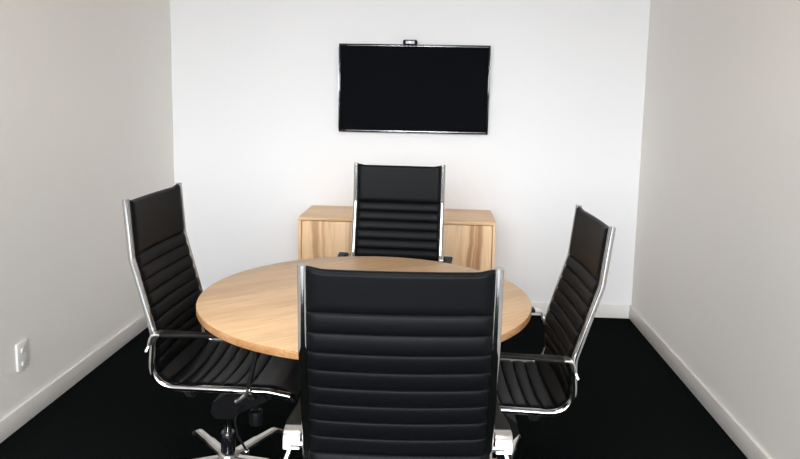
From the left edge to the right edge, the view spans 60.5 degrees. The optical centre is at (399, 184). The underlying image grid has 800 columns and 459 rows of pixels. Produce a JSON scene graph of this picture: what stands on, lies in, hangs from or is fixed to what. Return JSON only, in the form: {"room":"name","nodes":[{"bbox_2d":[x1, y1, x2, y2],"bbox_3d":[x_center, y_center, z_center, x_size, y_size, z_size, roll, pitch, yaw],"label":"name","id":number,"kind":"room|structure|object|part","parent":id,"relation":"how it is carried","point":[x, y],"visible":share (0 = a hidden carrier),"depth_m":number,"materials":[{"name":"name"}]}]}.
{"room":"meeting room","nodes":[
{"label":"meeting room","id":0,"kind":"room"},
{"bbox_2d":[0,0,174,419],"bbox_3d":[-1.749,-0.075,1.881,0.120,2.520,5.541,1,7,3],"label":"wall","id":1,"kind":"structure","parent":0,"point":[86,104],"depth_m":3.36,"materials":[{"name":"white paint"}]},
{"bbox_2d":[15,339,28,371],"bbox_3d":[-1.642,0.745,2.983,0.016,0.122,0.076,1,7,3],"label":"wall socket","id":2,"kind":"object","parent":1,"relation":"attached to","point":[21,349],"visible":1,"depth_m":2.97,"materials":[{"name":"white plastic"}]},
{"bbox_2d":[0,314,147,442],"bbox_3d":[-1.705,1.131,2.034,0.013,0.091,5.541,1,7,3],"label":"baseboard","id":3,"kind":"structure","parent":1,"relation":"attached to","point":[26,411],"depth_m":3.33,"materials":[{"name":"paint"}]},
{"bbox_2d":[0,315,747,458],"bbox_3d":[-0.159,1.257,2.020,3.347,0.100,5.661,1,7,3],"label":"floor","id":4,"kind":"structure","parent":0,"point":[630,403],"depth_m":3.13,"materials":[{"name":"black carpet"}]},
{"bbox_2d":[122,182,299,458],"bbox_3d":[-0.633,0.576,2.543,0.592,1.100,0.585,2,7,4],"label":"office chair","id":5,"kind":"object","parent":4,"relation":"on","point":[189,359],"visible":0.87,"depth_m":2.51,"materials":[{"name":"black leather"}]},
{"bbox_3d":[-0.864,0.337,2.540,0.114,0.628,0.430,1,7,4],"label":"backrest","id":6,"kind":"part","parent":5,"relation":"part of","materials":[{"name":"black leather"}]},
{"bbox_3d":[-0.613,0.334,2.743,0.565,0.675,0.024,1,7,4],"label":"rail","id":7,"kind":"part","parent":5,"relation":"part of","materials":[{"name":"silver metal"}]},
{"bbox_3d":[-0.648,0.390,2.306,0.565,0.675,0.024,1,7,4],"label":"rail","id":8,"kind":"part","parent":5,"relation":"part of","materials":[{"name":"silver metal"}]},
{"bbox_3d":[-0.634,0.589,2.290,0.326,0.189,0.046,1,7,4],"label":"armrest","id":9,"kind":"part","parent":5,"relation":"part of","materials":[{"name":"black leather"}]},
{"bbox_3d":[-0.592,0.685,2.563,0.507,0.098,0.430,1,7,4],"label":"seat","id":10,"kind":"part","parent":5,"relation":"part of","materials":[{"name":"black leather"}]},
{"bbox_3d":[-0.584,0.897,2.528,0.048,0.152,0.048,1,7,4],"label":"adjuster lever","id":11,"kind":"part","parent":5,"relation":"part of","materials":[{"name":"black plastic"}]},
{"bbox_3d":[-0.541,0.858,2.581,0.054,0.095,0.054,1,7,4],"label":"tension knob","id":12,"kind":"part","parent":5,"relation":"part of","materials":[{"name":"black plastic"}]},
{"bbox_2d":[196,256,531,359],"bbox_3d":[-0.132,0.765,2.574,1.201,0.726,1.201,1,7,3],"label":"round table","id":13,"kind":"object","parent":4,"relation":"on","point":[255,309],"visible":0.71,"depth_m":2.41,"materials":[{"name":"brown wood"}]},
{"bbox_2d":[337,162,452,263],"bbox_3d":[-0.042,0.480,3.302,0.583,1.115,0.614,2,7,6],"label":"office chair","id":14,"kind":"object","parent":4,"relation":"on","point":[398,211],"visible":0.35,"depth_m":3.47,"materials":[{"name":"black leather"}]},
{"bbox_3d":[-0.300,0.458,3.293,0.046,0.189,0.326,2,9,6],"label":"armrest","id":15,"kind":"part","parent":14,"relation":"part of","materials":[{"name":"black"}]},
{"bbox_3d":[-0.256,0.264,3.278,0.024,0.675,0.565,2,9,6],"label":"rail","id":16,"kind":"part","parent":14,"relation":"part of","materials":[{"name":"silver metal"}]},
{"bbox_3d":[0.184,0.278,3.233,0.024,0.675,0.565,2,9,6],"label":"rail","id":17,"kind":"part","parent":14,"relation":"part of","materials":[{"name":"silver metal"}]},
{"bbox_3d":[0.218,0.475,3.240,0.046,0.189,0.326,2,9,6],"label":"armrest","id":18,"kind":"part","parent":14,"relation":"part of","materials":[{"name":"black"}]},
{"bbox_2d":[298,205,495,270],"bbox_3d":[-0.016,0.539,4.414,1.198,0.712,0.451,1,7,3],"label":"sideboard","id":19,"kind":"object","parent":4,"relation":"on","point":[469,236],"visible":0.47,"depth_m":4.18,"materials":[{"name":"brown wood"}]},
{"bbox_3d":[-0.605,0.504,4.444,0.017,0.633,0.451,1,7,3],"label":"panel","id":20,"kind":"part","parent":19,"relation":"part of","materials":[{"name":"brown wood"}]},
{"bbox_3d":[-0.317,0.529,4.215,0.576,0.606,0.019,1,7,3],"label":"door","id":21,"kind":"part","parent":19,"relation":"part of","materials":[{"name":"brown wood"}]},
{"bbox_3d":[-0.010,0.196,4.369,1.198,0.019,0.451,1,7,3],"label":"panel","id":22,"kind":"part","parent":19,"relation":"part of","materials":[{"name":"brown wood"}]},
{"bbox_3d":[0.262,0.544,4.183,0.576,0.606,0.019,1,7,3],"label":"door","id":23,"kind":"part","parent":19,"relation":"part of","materials":[{"name":"brown wood"}]},
{"bbox_3d":[0.574,0.534,4.379,0.017,0.633,0.451,1,7,3],"label":"panel","id":24,"kind":"part","parent":19,"relation":"part of","materials":[{"name":"brown wood"}]},
{"bbox_2d":[283,263,512,458],"bbox_3d":[-0.009,0.687,1.857,0.583,1.078,0.614,1,7,1],"label":"office chair","id":25,"kind":"object","parent":4,"relation":"on","point":[393,364],"visible":1,"depth_m":1.57,"materials":[{"name":"black leather"}]},
{"bbox_3d":[-0.265,0.677,1.893,0.046,0.189,0.326,1,6,1],"label":"armrest","id":26,"kind":"part","parent":25,"relation":"part of","materials":[{"name":"black"}]},
{"bbox_3d":[-0.222,0.486,1.851,0.024,0.675,0.565,1,6,1],"label":"rail","id":27,"kind":"part","parent":25,"relation":"part of","materials":[{"name":"silver metal"}]},
{"bbox_3d":[0.220,0.495,1.847,0.024,0.675,0.565,1,6,1],"label":"rail","id":28,"kind":"part","parent":25,"relation":"part of","materials":[{"name":"silver metal"}]},
{"bbox_3d":[0.256,0.688,1.887,0.046,0.189,0.326,1,6,1],"label":"armrest","id":29,"kind":"part","parent":25,"relation":"part of","materials":[{"name":"black"}]},
{"bbox_2d":[493,205,615,458],"bbox_3d":[0.396,0.623,2.520,0.617,1.048,0.583,1,7,1],"label":"office chair","id":30,"kind":"object","parent":4,"relation":"on","point":[535,386],"visible":0.69,"depth_m":2.45,"materials":[{"name":"black leather"}]},
{"bbox_3d":[0.340,0.744,2.539,0.509,0.078,0.430,1,7,1],"label":"seat","id":31,"kind":"part","parent":30,"relation":"part of","materials":[{"name":"black leather"}]},
{"bbox_3d":[0.367,0.652,2.264,0.326,0.189,0.046,4,7,0],"label":"armrest","id":32,"kind":"part","parent":30,"relation":"part of","materials":[{"name":"black"}]},
{"bbox_3d":[0.406,0.398,2.716,0.565,0.675,0.024,4,7,0],"label":"rail","id":33,"kind":"part","parent":30,"relation":"part of","materials":[{"name":"silver metal"}]},
{"bbox_3d":[0.638,0.422,2.494,0.114,0.628,0.430,4,7,0],"label":"backrest","id":34,"kind":"part","parent":30,"relation":"part of","materials":[{"name":"black leather"}]},
{"bbox_2d":[170,0,650,304],"bbox_3d":[0.025,-0.396,4.595,3.347,2.520,0.120,1,7,3],"label":"wall","id":35,"kind":"structure","parent":0,"point":[258,142],"depth_m":4.53,"materials":[{"name":"white paint"}]},
{"bbox_2d":[338,43,490,134],"bbox_3d":[0.089,-0.620,4.475,0.982,0.571,0.052,1,7,3],"label":"television","id":36,"kind":"object","parent":35,"relation":"attached to","point":[385,88],"visible":0.99,"depth_m":4.46,"materials":[{"name":"black"}]},
{"bbox_2d":[403,40,416,45],"bbox_3d":[0.067,-0.899,4.415,0.092,0.056,0.084,1,7,3],"label":"webcam","id":37,"kind":"object","parent":36,"relation":"on","point":[405,42],"visible":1,"depth_m":4.38,"materials":[{"name":"black plastic"}]},
{"bbox_2d":[203,290,629,318],"bbox_3d":[-0.001,0.817,4.685,3.081,0.091,0.013,1,7,3],"label":"baseboard","id":38,"kind":"structure","parent":35,"relation":"attached to","point":[604,310],"depth_m":4.60,"materials":[{"name":"paint"}]},
{"bbox_2d":[631,0,799,458],"bbox_3d":[1.472,0.007,1.703,0.120,2.520,5.541,1,7,3],"label":"wall","id":39,"kind":"structure","parent":0,"point":[716,271],"depth_m":3.10,"materials":[{"name":"white paint"}]},
{"bbox_2d":[629,305,770,458],"bbox_3d":[1.384,1.210,1.864,0.013,0.091,5.541,1,7,3],"label":"baseboard","id":40,"kind":"structure","parent":39,"relation":"attached to","point":[734,430],"depth_m":3.31,"materials":[{"name":"paint"}]}
]}

